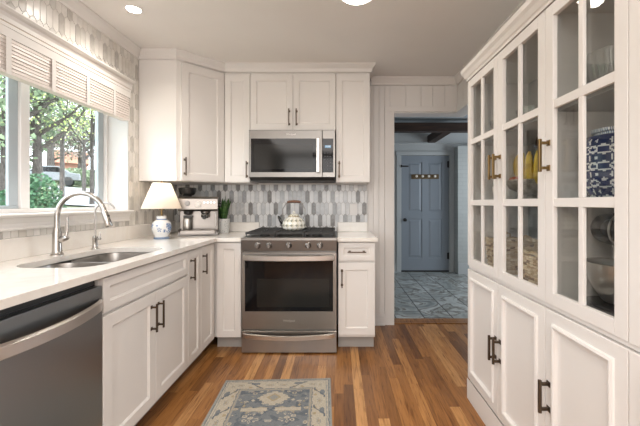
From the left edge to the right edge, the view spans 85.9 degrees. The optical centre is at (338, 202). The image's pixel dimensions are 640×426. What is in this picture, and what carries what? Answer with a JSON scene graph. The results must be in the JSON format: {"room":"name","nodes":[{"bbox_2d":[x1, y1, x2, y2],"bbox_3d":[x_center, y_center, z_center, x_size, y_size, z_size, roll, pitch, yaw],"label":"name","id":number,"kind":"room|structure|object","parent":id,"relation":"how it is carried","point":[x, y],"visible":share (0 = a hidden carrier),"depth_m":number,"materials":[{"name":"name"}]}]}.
{"room":"kitchen","nodes":[
{"label":"kitchen","id":0,"kind":"room"},
{"bbox_2d":[16,116,128,267],"bbox_3d":[-1.730,-0.016,0.475,0.200,2.440,6.150,0,0,0],"label":"wall","id":1,"kind":"structure","parent":0,"point":[117,129],"depth_m":2.65,"materials":[{"name":"paint"}]},
{"bbox_2d":[0,77,107,213],"bbox_3d":[-1.812,-0.410,1.500,0.065,0.932,2.300,0,0,0],"label":"window","id":2,"kind":"structure","parent":1,"relation":"in","point":[17,93],"depth_m":1.94,"materials":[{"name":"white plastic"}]},
{"bbox_2d":[0,34,128,120],"bbox_3d":[-1.597,-0.703,1.103,0.054,0.176,2.965,0,0,0],"label":"window blind","id":3,"kind":"object","parent":1,"relation":"attached to","point":[18,62],"visible":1,"depth_m":1.92,"materials":[{"name":"paint"}]},
{"bbox_2d":[0,18,130,98],"bbox_3d":[-1.587,-0.827,1.101,0.029,0.071,3.002,0,0,0],"label":"blind valance","id":4,"kind":"object","parent":1,"relation":"attached to","point":[16,34],"visible":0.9,"depth_m":1.92,"materials":[{"name":"paint"}]},
{"bbox_2d":[0,210,133,231],"bbox_3d":[-1.688,0.096,1.025,0.225,0.084,3.250,0,0,0],"label":"window sill","id":5,"kind":"structure","parent":1,"relation":"attached to","point":[38,220],"depth_m":1.91,"materials":[{"name":"paint"}]},
{"bbox_2d":[0,1,135,89],"bbox_3d":[-1.603,-0.906,1.031,0.055,0.072,3.262,0,0,0],"label":"trim","id":6,"kind":"structure","parent":1,"relation":"attached to","point":[8,14],"depth_m":1.95,"materials":[{"name":"paint"}]},
{"bbox_2d":[0,0,173,238],"bbox_3d":[-1.627,-0.531,1.397,0.005,1.410,3.995,0,0,0],"label":"wall tile","id":7,"kind":"structure","parent":1,"relation":"attached to","point":[50,14],"depth_m":2.40,"materials":[{"name":"beige tile"}]},
{"bbox_2d":[56,0,140,59],"bbox_3d":[-1.604,-1.200,0.143,0.052,0.072,5.287,0,0,0],"label":"trim","id":8,"kind":"structure","parent":1,"relation":"attached to","point":[77,7],"depth_m":2.31,"materials":[{"name":"paint"}]},
{"bbox_2d":[80,0,522,75],"bbox_3d":[-0.350,-1.286,0.400,3.060,0.100,6.000,0,0,0],"label":"ceiling","id":9,"kind":"structure","parent":0,"point":[402,37],"depth_m":2.42,"materials":[{"name":"paint"}]},
{"bbox_2d":[124,4,142,13],"bbox_3d":[-1.305,-1.233,2.185,0.104,0.006,0.104,0,0,0],"label":"recessed light","id":10,"kind":"object","parent":9,"relation":"in","point":[135,9],"visible":1,"depth_m":2.18,"materials":[{"name":"white plastic"}]},
{"bbox_2d":[342,0,370,4],"bbox_3d":[0.110,-1.233,2.035,0.210,0.006,0.210,0,0,0],"label":"recessed light","id":11,"kind":"object","parent":9,"relation":"in","point":[350,2],"visible":1,"depth_m":2.10,"materials":[{"name":"white plastic"}]},
{"bbox_2d":[174,81,444,323],"bbox_3d":[-0.165,-0.016,3.470,2.930,2.440,0.140,0,0,0],"label":"wall","id":12,"kind":"structure","parent":0,"point":[370,81],"depth_m":3.40,"materials":[{"name":"paint"}]},
{"bbox_2d":[139,60,234,184],"bbox_3d":[-1.320,-0.672,3.091,0.607,0.982,0.604,0,0,0],"label":"upper cabinet","id":13,"kind":"object","parent":12,"relation":"attached to","point":[182,104],"visible":0.94,"depth_m":2.81,"materials":[{"name":"paint"}]},
{"bbox_2d":[225,73,258,184],"bbox_3d":[-0.902,-0.672,3.204,0.229,0.982,0.378,0,0,0],"label":"upper cabinet","id":14,"kind":"object","parent":12,"relation":"attached to","point":[237,85],"visible":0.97,"depth_m":3.05,"materials":[{"name":"paint"}]},
{"bbox_2d":[139,48,375,80],"bbox_3d":[-0.646,-1.200,3.047,2.043,0.072,0.383,0,0,-10],"label":"trim","id":15,"kind":"structure","parent":12,"relation":"attached to","point":[145,53],"depth_m":3.03,"materials":[{"name":"paint"}]},
{"bbox_2d":[174,185,366,230],"bbox_3d":[-0.669,0.061,3.397,1.909,0.485,0.005,0,0,0],"label":"wall tile","id":16,"kind":"structure","parent":12,"relation":"attached to","point":[325,205],"depth_m":3.40,"materials":[{"name":"grey tile"}]},
{"bbox_2d":[350,204,356,214],"bbox_3d":[0.147,0.064,3.392,0.074,0.116,0.006,0,0,0],"label":"outlet plate","id":17,"kind":"object","parent":16,"relation":"attached to","point":[353,207],"visible":1,"depth_m":3.39,"materials":[{"name":"white plastic"}]},
{"bbox_2d":[250,73,335,137],"bbox_3d":[-0.405,-0.903,3.204,0.760,0.520,0.378,0,0,0],"label":"upper cabinet","id":18,"kind":"object","parent":12,"relation":"attached to","point":[278,101],"visible":1,"depth_m":3.06,"materials":[{"name":"paint"}]},
{"bbox_2d":[249,130,335,182],"bbox_3d":[-0.404,-0.417,3.164,0.752,0.443,0.458,0,0,0],"label":"microwave","id":19,"kind":"object","parent":18,"relation":"attached to","point":[275,156],"visible":1,"depth_m":2.98,"materials":[{"name":"silver metal"}]},
{"bbox_2d":[336,73,369,184],"bbox_3d":[0.129,-0.672,3.204,0.300,0.982,0.378,0,0,0],"label":"upper cabinet","id":20,"kind":"object","parent":12,"relation":"attached to","point":[352,89],"visible":1,"depth_m":3.06,"materials":[{"name":"paint"}]},
{"bbox_2d":[375,314,384,325],"bbox_3d":[0.378,1.150,3.378,0.156,0.108,0.028,0,0,0],"label":"baseboard","id":21,"kind":"structure","parent":12,"relation":"attached to","point":[379,318],"depth_m":3.37,"materials":[{"name":"paint"}]},
{"bbox_2d":[368,86,456,313],"bbox_3d":[0.735,-0.029,3.396,0.886,2.255,0.008,0,0,0],"label":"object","id":22,"kind":"structure","parent":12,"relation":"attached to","point":[395,96],"depth_m":3.39,"materials":[{"name":"paint"}]},
{"bbox_2d":[385,107,467,324],"bbox_3d":[0.878,0.127,3.467,0.843,2.155,0.175,0,0,0],"label":"trim","id":23,"kind":"structure","parent":12,"relation":"attached to","point":[390,112],"depth_m":3.38,"materials":[{"name":"paint"}]},
{"bbox_2d":[394,318,467,323],"bbox_3d":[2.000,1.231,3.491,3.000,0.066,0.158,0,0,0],"label":"threshold","id":24,"kind":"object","parent":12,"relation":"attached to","point":[396,320],"depth_m":3.48,"materials":[{"name":"brown wood"}]},
{"bbox_2d":[135,324,485,425],"bbox_3d":[0.925,1.234,0.446,5.250,0.060,5.932,0,0,0],"label":"floor","id":25,"kind":"structure","parent":0,"point":[412,374],"depth_m":2.39,"materials":[{"name":"brown wood"}]},
{"bbox_2d":[0,280,102,425],"bbox_3d":[-1.268,0.757,1.151,0.661,0.893,0.595,0,0,0],"label":"dishwasher","id":26,"kind":"object","parent":25,"relation":"on","point":[51,345],"visible":0.98,"depth_m":1.19,"materials":[{"name":"grey metal"}]},
{"bbox_2d":[0,285,94,317],"bbox_3d":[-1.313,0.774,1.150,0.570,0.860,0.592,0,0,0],"label":"control panel","id":27,"kind":"object","parent":26,"relation":"in","point":[32,304],"depth_m":1.19,"materials":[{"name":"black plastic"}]},
{"bbox_2d":[92,251,187,425],"bbox_3d":[-1.289,0.757,1.861,0.658,0.893,0.818,0,0,0],"label":"base cabinet","id":28,"kind":"object","parent":25,"relation":"on","point":[145,308],"visible":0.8,"depth_m":1.74,"materials":[{"name":"paint"}]},
{"bbox_2d":[0,221,258,309],"bbox_3d":[-1.201,0.241,1.497,0.846,0.135,3.794,0,0,0],"label":"countertop","id":29,"kind":"structure","parent":28,"relation":"on","point":[20,281],"depth_m":1.78,"materials":[{"name":"white stone"}]},
{"bbox_2d":[50,191,112,255],"bbox_3d":[-1.375,0.107,1.838,0.326,0.346,0.060,0,0,0],"label":"kitchen faucet","id":30,"kind":"object","parent":29,"relation":"on","point":[58,239],"visible":1,"depth_m":1.83,"materials":[{"name":"silver metal"}]},
{"bbox_2d":[37,252,149,267],"bbox_3d":[-1.260,0.408,1.820,0.402,0.192,0.698,0,0,0],"label":"sink","id":31,"kind":"object","parent":29,"relation":"in","point":[100,259],"visible":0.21,"depth_m":2.02,"materials":[{"name":"silver metal"}]},
{"bbox_2d":[91,202,114,248],"bbox_3d":[-1.434,0.138,2.092,0.144,0.285,0.044,0,0,0],"label":"filter faucet","id":32,"kind":"object","parent":29,"relation":"on","point":[95,238],"visible":0.88,"depth_m":2.09,"materials":[{"name":"silver metal"}]},
{"bbox_2d":[141,181,181,238],"bbox_3d":[-1.392,0.052,2.700,0.290,0.456,0.290,0,0,0],"label":"table lamp","id":33,"kind":"object","parent":29,"relation":"on","point":[161,196],"visible":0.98,"depth_m":2.63,"materials":[{"name":"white ceramic"}]},
{"bbox_2d":[178,187,220,235],"bbox_3d":[-1.216,0.071,3.000,0.358,0.417,0.301,0,0,-18],"label":"espresso machine","id":34,"kind":"object","parent":29,"relation":"on","point":[199,216],"visible":0.99,"depth_m":2.97,"materials":[{"name":"silver metal"}]},
{"bbox_2d":[183,211,192,217],"bbox_3d":[-1.302,0.101,2.968,0.072,0.059,0.071,0,0,-18],"label":"portafilter","id":35,"kind":"object","parent":34,"relation":"attached to","point":[186,214],"depth_m":2.94,"materials":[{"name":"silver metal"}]},
{"bbox_2d":[180,230,214,234],"bbox_3d":[-1.197,0.249,2.920,0.280,0.038,0.035,0,0,-18],"label":"drip tray","id":36,"kind":"object","parent":34,"relation":"on","point":[182,232],"depth_m":2.90,"materials":[{"name":"silver metal"}]},
{"bbox_2d":[218,196,230,232],"bbox_3d":[-1.122,0.106,3.259,0.172,0.349,0.186,0,0,0],"label":"potted plant","id":37,"kind":"object","parent":29,"relation":"on","point":[224,222],"visible":0.84,"depth_m":3.23,"materials":[{"name":"green plant"}]},
{"bbox_2d":[172,243,213,384],"bbox_3d":[-1.289,0.757,2.521,0.658,0.893,0.498,0,0,0],"label":"base cabinet","id":38,"kind":"object","parent":25,"relation":"on","point":[200,274],"visible":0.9,"depth_m":2.47,"materials":[{"name":"paint"}]},
{"bbox_2d":[214,242,242,346],"bbox_3d":[-0.899,0.757,3.084,0.229,0.893,0.628,0,0,0],"label":"base cabinet","id":39,"kind":"object","parent":25,"relation":"on","point":[228,329],"visible":0.47,"depth_m":2.77,"materials":[{"name":"paint"}]},
{"bbox_2d":[201,378,331,425],"bbox_3d":[-0.374,1.200,1.556,0.705,0.006,1.550,0,0,-2],"label":"rug","id":40,"kind":"object","parent":25,"relation":"on","point":[267,402],"visible":1,"depth_m":2.04,"materials":[{"name":"fabric"}]},
{"bbox_2d":[241,227,336,352],"bbox_3d":[-0.395,0.721,3.026,0.763,0.966,0.697,0,0,0],"label":"gas range","id":41,"kind":"object","parent":25,"relation":"on","point":[289,277],"visible":1,"depth_m":2.73,"materials":[{"name":"silver metal"}]},
{"bbox_2d":[244,231,336,236],"bbox_3d":[-0.395,0.289,3.071,0.763,0.028,0.609,0,0,0],"label":"cooktop","id":42,"kind":"object","parent":41,"relation":"in","point":[335,234],"depth_m":2.86,"materials":[{"name":"black metal"}]},
{"bbox_2d":[278,200,304,229],"bbox_3d":[-0.402,0.106,3.064,0.216,0.264,0.204,0,0,41],"label":"tea kettle","id":43,"kind":"object","parent":41,"relation":"on","point":[293,221],"visible":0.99,"depth_m":3.00,"materials":[{"name":"ceramic"}]},
{"bbox_2d":[338,242,374,346],"bbox_3d":[0.147,0.757,3.067,0.298,0.893,0.662,0,0,0],"label":"base cabinet","id":44,"kind":"object","parent":25,"relation":"on","point":[356,260],"visible":0.99,"depth_m":2.77,"materials":[{"name":"paint"}]},
{"bbox_2d":[337,222,377,241],"bbox_3d":[0.154,0.249,3.068,0.328,0.119,0.647,0,0,0],"label":"countertop","id":45,"kind":"structure","parent":44,"relation":"on","point":[347,231],"depth_m":3.15,"materials":[{"name":"white stone"}]},
{"bbox_2d":[461,0,639,425],"bbox_3d":[0.969,0.189,1.332,0.418,2.030,1.654,0,0,0],"label":"hutch","id":46,"kind":"object","parent":25,"relation":"on","point":[538,355],"visible":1,"depth_m":1.32,"materials":[{"name":"paint"}]},
{"bbox_2d":[492,186,517,198],"bbox_3d":[0.975,-0.053,1.995,0.156,0.085,0.156,0,0,0],"label":"serving bowl","id":47,"kind":"object","parent":46,"relation":"on","point":[510,194],"visible":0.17,"depth_m":1.93,"materials":[{"name":"beige ceramic"}]},
{"bbox_2d":[476,117,537,145],"bbox_3d":[1.004,-0.361,1.720,0.319,0.018,0.767,0,0,0],"label":"shelf","id":48,"kind":"object","parent":46,"relation":"attached to","point":[530,128],"depth_m":1.79,"materials":[{"name":"paint"}]},
{"bbox_2d":[485,232,537,274],"bbox_3d":[0.980,0.272,1.905,0.243,0.214,0.244,0,0,0],"label":"wicker basket","id":49,"kind":"object","parent":46,"relation":"on","point":[511,245],"visible":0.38,"depth_m":1.80,"materials":[{"name":"beige wicker"}]},
{"bbox_2d":[506,179,537,198],"bbox_3d":[0.965,-0.062,1.715,0.250,0.104,0.250,0,0,0],"label":"fruit bowl","id":50,"kind":"object","parent":46,"relation":"on","point":[530,188],"visible":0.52,"depth_m":1.66,"materials":[{"name":"ceramic"}]},
{"bbox_2d":[513,136,537,183],"bbox_3d":[0.914,-0.206,1.662,0.126,0.260,0.170,0,0,29],"label":"banana bunch","id":51,"kind":"object","parent":50,"relation":"on","point":[530,170],"visible":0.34,"depth_m":1.61,"materials":[{"name":"yellow food"}]},
{"bbox_2d":[517,242,537,284],"bbox_3d":[0.985,0.282,1.540,0.232,0.194,0.282,0,0,0],"label":"wicker basket","id":52,"kind":"object","parent":46,"relation":"on","point":[530,255],"visible":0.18,"depth_m":1.58,"materials":[{"name":"beige wicker"}]},
{"bbox_2d":[558,84,613,111],"bbox_3d":[1.004,-0.361,0.923,0.319,0.018,0.794,0,0,0],"label":"shelf","id":53,"kind":"object","parent":46,"relation":"attached to","point":[602,100],"depth_m":1.21,"materials":[{"name":"paint"}]},
{"bbox_2d":[586,57,589,83],"bbox_3d":[0.980,-0.448,1.205,0.203,0.155,0.201,0,0,0],"label":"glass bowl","id":54,"kind":"object","parent":46,"relation":"on","point":[587,75],"visible":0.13,"depth_m":1.25,"materials":[{"name":"clear glass"}]},
{"bbox_2d":[577,126,613,196],"bbox_3d":[0.993,-0.138,1.222,0.233,0.253,0.233,0,0,-17],"label":"ginger jar","id":55,"kind":"object","parent":46,"relation":"on","point":[600,146],"visible":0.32,"depth_m":1.18,"materials":[{"name":"blue ceramic"}]},
{"bbox_2d":[586,213,613,315],"bbox_3d":[0.999,0.203,1.135,0.240,0.350,0.350,0,0,0],"label":"stand mixer","id":56,"kind":"object","parent":46,"relation":"on","point":[599,270],"visible":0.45,"depth_m":1.19,"materials":[{"name":"grey metal"}]},
{"bbox_2d":[586,257,613,303],"bbox_3d":[0.985,0.278,1.200,0.212,0.141,0.212,0,0,0],"label":"mixing bowl","id":57,"kind":"object","parent":56,"relation":"on","point":[599,270],"depth_m":1.19,"materials":[{"name":"silver metal"}]},
{"bbox_2d":[394,272,467,317],"bbox_3d":[1.625,1.234,4.835,3.750,0.060,2.530,0,0,0],"label":"floor","id":58,"kind":"structure","parent":0,"point":[416,294],"depth_m":4.46,"materials":[{"name":"tile"}]},
{"bbox_2d":[394,133,467,263],"bbox_3d":[1.575,0.014,6.075,3.850,2.500,0.150,0,0,0],"label":"wall","id":59,"kind":"structure","parent":0,"point":[398,137],"depth_m":6.00,"materials":[{"name":"paint"}]},
{"bbox_2d":[401,156,448,271],"bbox_3d":[1.509,0.189,5.993,0.852,2.029,0.114,0,0,0],"label":"door","id":60,"kind":"structure","parent":59,"relation":"in","point":[424,202],"depth_m":6.01,"materials":[{"name":"blue paint"}]},
{"bbox_2d":[411,174,438,178],"bbox_3d":[1.515,-0.461,5.974,0.480,0.080,0.063,0,0,0],"label":"coat hook rack","id":61,"kind":"object","parent":60,"relation":"attached to","point":[413,176],"visible":1,"depth_m":5.99,"materials":[{"name":"brown wood"}]},
{"bbox_2d":[396,151,453,271],"bbox_3d":[1.512,0.151,5.987,1.014,2.105,0.025,0,0,0],"label":"trim","id":62,"kind":"structure","parent":59,"relation":"attached to","point":[398,153],"depth_m":5.98,"materials":[{"name":"paint"}]},
{"bbox_2d":[394,142,467,143],"bbox_3d":[1.625,-1.047,5.985,3.750,0.022,0.030,0,0,0],"label":"trim","id":63,"kind":"structure","parent":59,"relation":"attached to","point":[394,142],"depth_m":5.97,"materials":[{"name":"paint"}]},
{"bbox_2d":[427,133,449,142],"bbox_3d":[1.615,-1.109,5.556,0.130,0.125,0.869,0,0,0],"label":"trim","id":64,"kind":"structure","parent":59,"relation":"attached to","point":[433,137],"depth_m":5.60,"materials":[{"name":"brown wood"}]},
{"bbox_2d":[394,114,467,121],"bbox_3d":[1.625,-1.286,4.770,3.750,0.100,2.460,0,0,0],"label":"ceiling","id":65,"kind":"structure","parent":0,"point":[396,119],"depth_m":5.08,"materials":[{"name":"paint"}]},
{"bbox_2d":[454,146,467,273],"bbox_3d":[2.760,0.119,5.900,1.480,2.170,0.200,0,0,0],"label":"brick wall","id":66,"kind":"structure","parent":0,"point":[460,152],"depth_m":5.80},
{"bbox_2d":[458,263,469,273],"bbox_3d":[2.760,1.109,5.788,1.480,0.190,0.023,0,0,0],"label":"baseboard","id":67,"kind":"structure","parent":66,"relation":"attached to","point":[463,268],"depth_m":5.79,"materials":[{"name":"paint"}]},
{"bbox_3d":[1.240,-0.016,0.400,0.120,2.440,6.000,0,0,0],"label":"wall","id":68,"kind":"structure","parent":0,"visible":0},
{"bbox_2d":[371,0,526,85],"bbox_3d":[0.750,-1.200,0.450,0.860,0.072,5.900,0,0,0],"label":"trim","id":69,"kind":"structure","parent":68,"relation":"attached to","point":[455,80],"depth_m":3.36,"materials":[{"name":"paint"}]},
{"bbox_2d":[456,79,467,112],"bbox_3d":[1.230,0.024,2.771,0.140,2.360,1.258,0,0,0],"label":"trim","id":70,"kind":"structure","parent":68,"relation":"attached to","point":[462,88],"depth_m":3.24,"materials":[{"name":"paint"}]},
{"label":"outside","id":71,"kind":"structure","parent":0,"visible":0},
{"bbox_2d":[46,184,94,205],"bbox_3d":[-17.101,-0.696,20.027,29.449,2.583,9.880,0,0,14],"label":"driveway","id":72,"kind":"structure","parent":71,"point":[77,200],"depth_m":16.56,"materials":[{"name":"grey concrete"}]},
{"bbox_2d":[30,166,81,185],"bbox_3d":[-22.171,-2.048,26.000,4.289,1.450,1.800,0,0,-35],"label":"parked car","id":73,"kind":"object","parent":72,"relation":"on","point":[51,171],"visible":0.52,"depth_m":25.79,"materials":[{"name":"silver metal"}]},
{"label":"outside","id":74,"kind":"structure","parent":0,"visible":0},
{"bbox_2d":[47,184,94,207],"bbox_3d":[-46.100,-1.196,36.500,88.000,5.300,97.000,0,0,0],"label":"ground","id":75,"kind":"structure","parent":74,"point":[74,186],"depth_m":14.83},
{"bbox_2d":[0,189,5,205],"bbox_3d":[-5.040,0.576,5.200,0.636,1.600,0.727,0,0,0],"label":"conifer shrub","id":76,"kind":"object","parent":75,"relation":"on","point":[2,192],"visible":0.02,"depth_m":5.11,"materials":[{"name":"green plant"}]},
{"bbox_2d":[1,76,82,196],"bbox_3d":[-13.668,-5.751,17.315,10.339,11.311,7.728,0,0,26],"label":"leafy tree","id":77,"kind":"object","parent":75,"relation":"on","point":[62,151],"visible":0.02,"depth_m":16.93,"materials":[{"name":"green plant"}]},
{"bbox_2d":[0,76,90,165],"bbox_3d":[-28.652,-9.127,33.286,14.541,13.967,11.850,0,0,44],"label":"leafy tree","id":78,"kind":"object","parent":75,"relation":"on","point":[50,154],"visible":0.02,"depth_m":33.87,"materials":[{"name":"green plant"}]},
{"bbox_2d":[0,75,94,202],"bbox_3d":[-11.424,-2.881,12.073,5.592,6.580,6.002,0,0,0],"label":"leafy tree","id":79,"kind":"object","parent":75,"relation":"on","point":[37,92],"visible":0.2,"depth_m":12.24,"materials":[{"name":"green plant"}]},
{"bbox_2d":[0,77,94,202],"bbox_3d":[-11.266,-4.000,13.299,8.304,8.713,6.712,0,0,0],"label":"leafy tree","id":80,"kind":"object","parent":75,"relation":"on","point":[37,164],"visible":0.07,"depth_m":12.97,"materials":[{"name":"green plant"}]},
{"bbox_2d":[30,173,66,207],"bbox_3d":[-5.439,0.408,6.202,0.868,1.929,0.937,0,0,0],"label":"conifer shrub","id":81,"kind":"object","parent":75,"relation":"on","point":[43,198],"visible":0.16,"depth_m":6.13,"materials":[{"name":"green plant"}]},
{"bbox_2d":[30,129,72,157],"bbox_3d":[-41.559,-8.878,46.365,8.736,10.422,9.922,0,0,19],"label":"tree","id":82,"kind":"object","parent":75,"relation":"on","point":[53,129],"visible":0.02,"depth_m":46.90,"materials":[{"name":"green plant"}]},
{"bbox_2d":[30,112,94,165],"bbox_3d":[-37.752,-8.172,46.300,8.603,9.240,9.991,0,0,0],"label":"tree","id":83,"kind":"object","parent":75,"relation":"on","point":[58,140],"visible":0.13,"depth_m":46.08,"materials":[{"name":"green plant"}]},
{"bbox_2d":[32,101,94,203],"bbox_3d":[-10.509,-3.416,14.871,4.753,7.270,5.170,0,0,0],"label":"tree","id":84,"kind":"object","parent":75,"relation":"on","point":[92,127],"visible":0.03,"depth_m":14.93,"materials":[{"name":"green plant"}]},
{"bbox_2d":[32,96,94,190],"bbox_3d":[-14.237,-4.539,19.283,7.750,8.590,7.449,0,0,0],"label":"tree","id":85,"kind":"object","parent":75,"relation":"on","point":[84,157],"visible":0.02,"depth_m":18.95,"materials":[{"name":"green plant"}]},
{"bbox_2d":[42,106,94,169],"bbox_3d":[-35.188,-8.085,45.816,9.693,9.581,8.360,0,0,23],"label":"tree","id":86,"kind":"object","parent":75,"relation":"on","point":[78,146],"visible":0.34,"depth_m":44.98,"materials":[{"name":"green plant"}]},
{"bbox_2d":[54,150,88,170],"bbox_3d":[-45.571,-6.213,58.000,5.400,5.200,5.200,0,0,-38],"label":"house","id":87,"kind":"structure","parent":75,"relation":"on","point":[74,163],"depth_m":56.55,"materials":[{"name":"brown brick"}]},
{"bbox_2d":[56,167,87,184],"bbox_3d":[-22.863,-2.198,29.983,3.029,1.845,2.710,0,0,0],"label":"shrub","id":88,"kind":"object","parent":75,"relation":"on","point":[74,170],"visible":0.14,"depth_m":29.51,"materials":[{"name":"green plant"}]},
{"bbox_2d":[75,111,94,158],"bbox_3d":[-30.287,-8.234,45.908,9.473,10.185,9.061,0,0,0],"label":"tree","id":89,"kind":"object","parent":75,"relation":"on","point":[85,111],"visible":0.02,"depth_m":44.22,"materials":[{"name":"grey plant"}]},
{"bbox_2d":[77,169,94,185],"bbox_3d":[-20.422,-2.017,29.013,3.012,1.735,2.682,0,0,0],"label":"shrub","id":90,"kind":"object","parent":75,"relation":"on","point":[88,170],"visible":0.16,"depth_m":28.21,"materials":[{"name":"green plant"}]},
{"bbox_3d":[3.550,-0.016,4.000,0.100,2.440,4.200,0,0,0],"label":"wall","id":91,"kind":"structure","parent":0,"visible":0},
{"bbox_2d":[394,122,467,132],"bbox_3d":[1.625,-1.109,5.050,3.750,0.125,0.140,0,0,0],"label":"ceiling beam","id":92,"kind":"structure","parent":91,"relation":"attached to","point":[399,127],"depth_m":4.98,"materials":[{"name":"brown wood"}]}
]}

